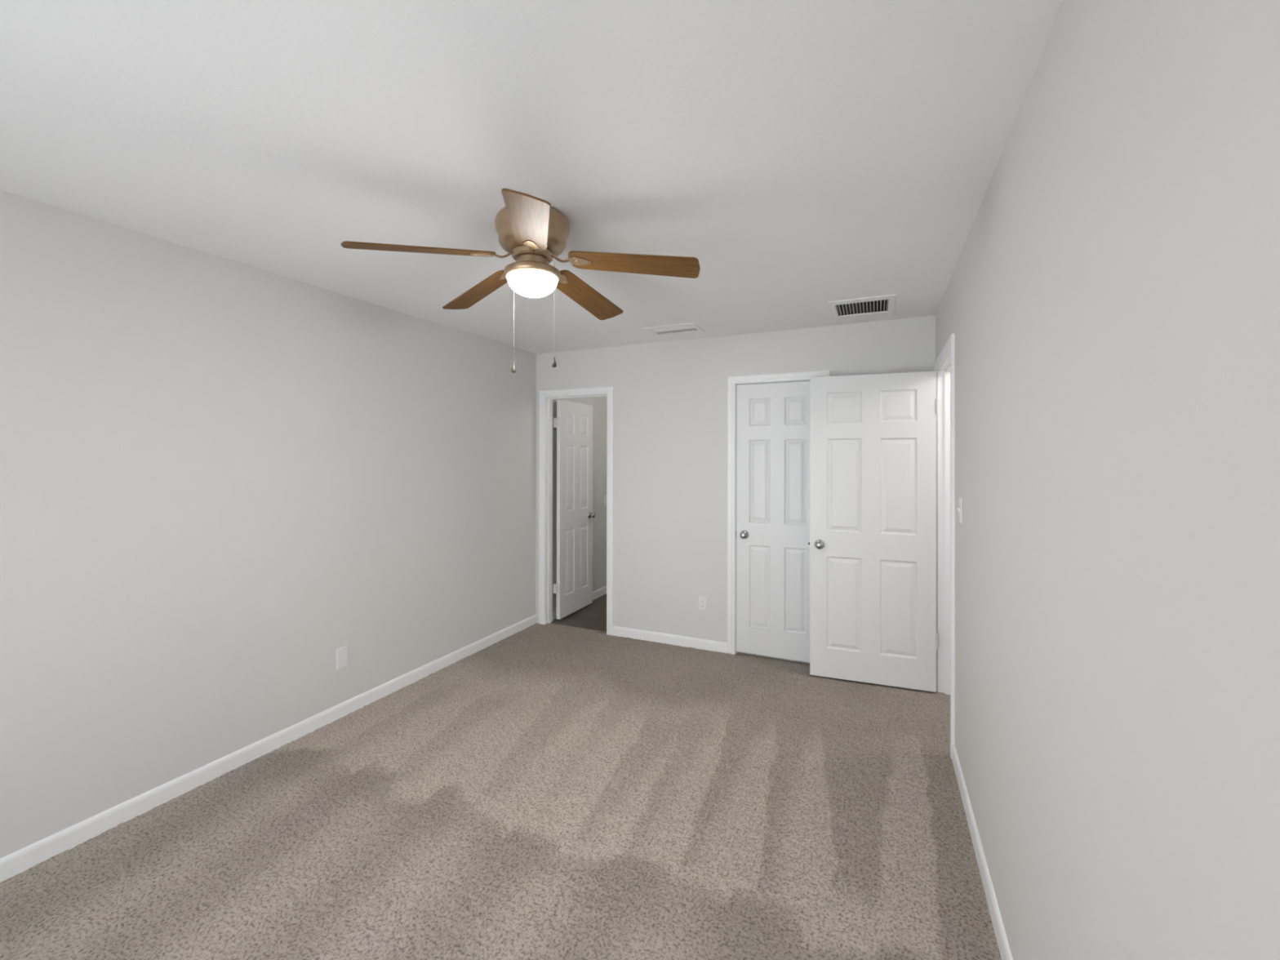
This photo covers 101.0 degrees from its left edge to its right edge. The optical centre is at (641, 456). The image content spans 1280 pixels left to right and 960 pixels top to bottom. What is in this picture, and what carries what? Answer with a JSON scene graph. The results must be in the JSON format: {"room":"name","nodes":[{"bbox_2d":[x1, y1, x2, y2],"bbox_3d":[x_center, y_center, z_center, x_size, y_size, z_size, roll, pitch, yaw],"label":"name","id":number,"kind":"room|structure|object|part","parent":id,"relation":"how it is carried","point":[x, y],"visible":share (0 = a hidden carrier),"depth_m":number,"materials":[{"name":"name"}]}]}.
{"room":"empty bedroom","nodes":[
{"label":"empty bedroom","id":0,"kind":"room"},
{"bbox_2d":[0,189,536,858],"bbox_3d":[-1.956,0.279,2.670,0.115,2.433,4.648,0,0,24],"label":"wall","id":1,"kind":"structure","parent":0,"point":[220,477],"depth_m":2.45,"materials":[{"name":"paint"}]},
{"bbox_2d":[0,614,537,882],"bbox_3d":[-1.876,1.462,2.694,0.012,0.088,4.533,0,0,24],"label":"baseboard","id":2,"kind":"structure","parent":1,"relation":"attached to","point":[19,861],"depth_m":2.44,"materials":[{"name":"paint"}]},
{"bbox_2d":[336,645,347,669],"bbox_3d":[-1.724,1.158,3.040,0.006,0.115,0.070,0,0,24],"label":"wall plate","id":3,"kind":"object","parent":1,"relation":"attached to","point":[341,653],"visible":1,"depth_m":3.04,"materials":[{"name":"white plastic"}]},
{"bbox_2d":[0,593,1001,959],"bbox_3d":[0.083,1.528,3.042,3.304,0.065,6.770,0,0,24],"label":"floor","id":4,"kind":"structure","parent":0,"point":[548,791],"depth_m":2.09,"materials":[{"name":"beige carpet"}]},
{"bbox_2d":[0,0,1064,353],"bbox_3d":[-0.432,-0.996,2.055,3.398,0.120,4.763,0,0,24],"label":"ceiling","id":5,"kind":"structure","parent":0,"point":[808,154],"depth_m":1.54,"materials":[{"name":"paint"}]},
{"bbox_2d":[340,188,700,373],"bbox_3d":[-0.403,-0.635,2.102,1.297,0.602,1.245,0,0,24],"label":"ceiling fan","id":6,"kind":"object","parent":5,"relation":"hanging from","point":[535,233],"visible":1,"depth_m":1.99,"materials":[{"name":"brown wood"}]},
{"bbox_3d":[-0.778,-0.734,1.870,0.504,0.006,0.134,-7,15,-28],"label":"blade","id":7,"kind":"part","parent":6,"relation":"part of","materials":[{"name":"brown wood"}]},
{"bbox_3d":[-0.713,-0.732,2.336,0.504,0.006,0.134,-9,5,43],"label":"blade","id":8,"kind":"part","parent":6,"relation":"part of","materials":[{"name":"brown wood"}]},
{"bbox_3d":[-0.509,-0.355,2.102,0.018,0.041,0.018,0,0,24],"label":"chain pull","id":9,"kind":"part","parent":6,"relation":"part of","materials":[{"name":"silver metal"}]},
{"bbox_3d":[-0.492,-0.561,2.095,0.038,0.379,0.002,0,0,28],"label":"pull chain","id":10,"kind":"part","parent":6,"relation":"part of","materials":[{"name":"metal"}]},
{"bbox_3d":[-0.354,-0.733,1.664,0.134,0.006,0.504,12,4,-11],"label":"blade","id":11,"kind":"part","parent":6,"relation":"part of","materials":[{"name":"brown wood"}]},
{"bbox_3d":[-0.425,-0.661,2.058,0.198,0.072,0.198,0,0,24],"label":"lamp shade","id":12,"kind":"part","parent":6,"relation":"part of","materials":[{"name":"white glass"}]},
{"bbox_3d":[-0.331,-0.359,2.002,0.018,0.041,0.018,0,0,24],"label":"chain pull","id":13,"kind":"part","parent":6,"relation":"part of","materials":[{"name":"grey metal"}]},
{"bbox_3d":[-0.250,-0.731,2.418,0.134,0.006,0.504,-13,-12,24],"label":"blade","id":14,"kind":"part","parent":6,"relation":"part of","materials":[{"name":"brown wood"}]},
{"bbox_3d":[-0.028,-0.732,2.003,0.504,0.007,0.134,7,-11,8],"label":"blade","id":15,"kind":"part","parent":6,"relation":"part of","materials":[{"name":"brown wood"}]},
{"bbox_2d":[643,322,704,336],"bbox_3d":[0.242,-0.955,3.858,0.380,0.061,0.273,0,0,24],"label":"ceiling vent","id":16,"kind":"object","parent":5,"relation":"in","point":[686,327],"visible":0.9,"depth_m":3.86,"materials":[{"name":"metal"}]},
{"bbox_2d":[827,293,896,320],"bbox_3d":[1.381,-1.081,3.295,0.370,0.318,0.453,0,0,24],"label":"ceiling vent","id":17,"kind":"object","parent":5,"relation":"in","point":[886,304],"visible":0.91,"depth_m":3.36,"materials":[{"name":"metal"}]},
{"bbox_2d":[552,396,607,610],"bbox_3d":[-0.456,0.320,5.833,0.115,2.493,2.122,0,0,24],"label":"wall","id":18,"kind":"structure","parent":0,"point":[599,404],"depth_m":5.65,"materials":[{"name":"paint"}]},
{"bbox_2d":[553,399,595,619],"bbox_3d":[-0.626,0.484,5.095,0.098,2.012,0.633,0,0,26],"label":"door","id":19,"kind":"structure","parent":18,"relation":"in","point":[573,423],"depth_m":5.05,"materials":[{"name":"paint"}]},
{"bbox_2d":[552,585,606,620],"bbox_3d":[-0.399,1.472,5.804,0.012,0.088,2.122,0,0,24],"label":"baseboard","id":20,"kind":"structure","parent":18,"relation":"attached to","point":[598,593],"depth_m":5.63,"materials":[{"name":"paint"}]},
{"bbox_2d":[604,495,606,506],"bbox_3d":[-0.388,0.486,5.825,0.016,0.115,0.070,0,0,24],"label":"light switch","id":21,"kind":"object","parent":18,"relation":"attached to","point":[605,496],"visible":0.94,"depth_m":5.81,"materials":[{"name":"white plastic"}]},
{"bbox_2d":[535,315,935,642],"bbox_3d":[0.463,0.287,4.197,3.284,2.433,0.115,0,0,24],"label":"wall","id":22,"kind":"structure","parent":0,"point":[670,397],"depth_m":4.20,"materials":[{"name":"paint"}]},
{"bbox_2d":[538,386,613,635],"bbox_3d":[-0.556,0.460,4.644,0.744,2.102,0.131,0,0,24],"label":"door frame","id":23,"kind":"structure","parent":22,"relation":"attached to","point":[598,390],"depth_m":4.72,"materials":[{"name":"paint"}]},
{"bbox_2d":[612,625,727,653],"bbox_3d":[0.209,1.469,4.237,0.986,0.088,0.012,0,0,24],"label":"baseboard","id":24,"kind":"structure","parent":22,"relation":"attached to","point":[677,640],"depth_m":4.22,"materials":[{"name":"paint"}]},
{"bbox_2d":[698,595,706,610],"bbox_3d":[0.479,1.146,4.119,0.070,0.115,0.008,0,0,24],"label":"wall outlet","id":25,"kind":"object","parent":22,"relation":"attached to","point":[702,599],"visible":1,"depth_m":4.12,"materials":[{"name":"white plastic"}]},
{"bbox_2d":[735,381,809,662],"bbox_3d":[1.000,0.468,3.882,0.622,2.028,0.095,0,0,24],"label":"door","id":26,"kind":"structure","parent":22,"relation":"in","point":[772,532],"depth_m":3.90,"materials":[{"name":"paint"}]},
{"bbox_3d":[0.766,0.591,3.961,0.052,0.052,0.048,0,0,24],"label":"knob","id":27,"kind":"part","parent":26,"relation":"part of","materials":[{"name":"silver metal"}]},
{"bbox_2d":[727,369,830,654],"bbox_3d":[1.022,0.449,3.937,0.742,2.125,0.131,0,0,24],"label":"door frame","id":28,"kind":"structure","parent":22,"relation":"attached to","point":[731,380],"depth_m":4.02,"materials":[{"name":"paint"}]},
{"bbox_2d":[738,651,809,662],"bbox_3d":[1.524,0.319,4.102,1.498,2.493,0.720,0,0,24],"label":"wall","id":29,"kind":"structure","parent":0,"point":[739,651],"depth_m":3.96,"materials":[{"name":"paint"}]},
{"bbox_2d":[935,0,1279,959],"bbox_3d":[1.065,0.281,1.381,0.115,2.433,4.763,0,0,24],"label":"wall","id":30,"kind":"structure","parent":0,"point":[1110,302],"depth_m":0.79,"materials":[{"name":"paint"}]},
{"bbox_2d":[808,371,937,692],"bbox_3d":[1.516,0.474,3.488,0.784,2.032,0.155,0,0,21],"label":"door","id":31,"kind":"structure","parent":30,"relation":"in","point":[873,542],"depth_m":3.46,"materials":[{"name":"paint"}]},
{"bbox_3d":[1.199,0.597,3.550,0.052,0.052,0.048,0,0,21],"label":"knob","id":32,"kind":"part","parent":31,"relation":"part of","materials":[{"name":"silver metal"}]},
{"bbox_2d":[933,333,955,759],"bbox_3d":[1.780,0.451,2.999,0.131,2.120,0.892,0,0,24],"label":"door frame","id":33,"kind":"structure","parent":30,"relation":"attached to","point":[944,371],"depth_m":3.34,"materials":[{"name":"paint"}]},
{"bbox_2d":[957,497,962,523],"bbox_3d":[1.456,0.245,2.415,0.016,0.115,0.070,0,0,24],"label":"light switch","id":34,"kind":"object","parent":30,"relation":"attached to","point":[960,508],"visible":1,"depth_m":2.40,"materials":[{"name":"white plastic"}]},
{"bbox_3d":[1.461,0.245,2.413,0.005,0.115,0.070,0,0,24],"label":"plate","id":35,"kind":"part","parent":34,"relation":"part of","materials":[{"name":"white plastic"}]},
{"bbox_2d":[951,744,1013,959],"bbox_3d":[0.815,1.462,0.980,0.012,0.088,3.578,0,0,24],"label":"baseboard","id":36,"kind":"structure","parent":30,"relation":"attached to","point":[995,914],"depth_m":1.85,"materials":[{"name":"paint"}]}
]}

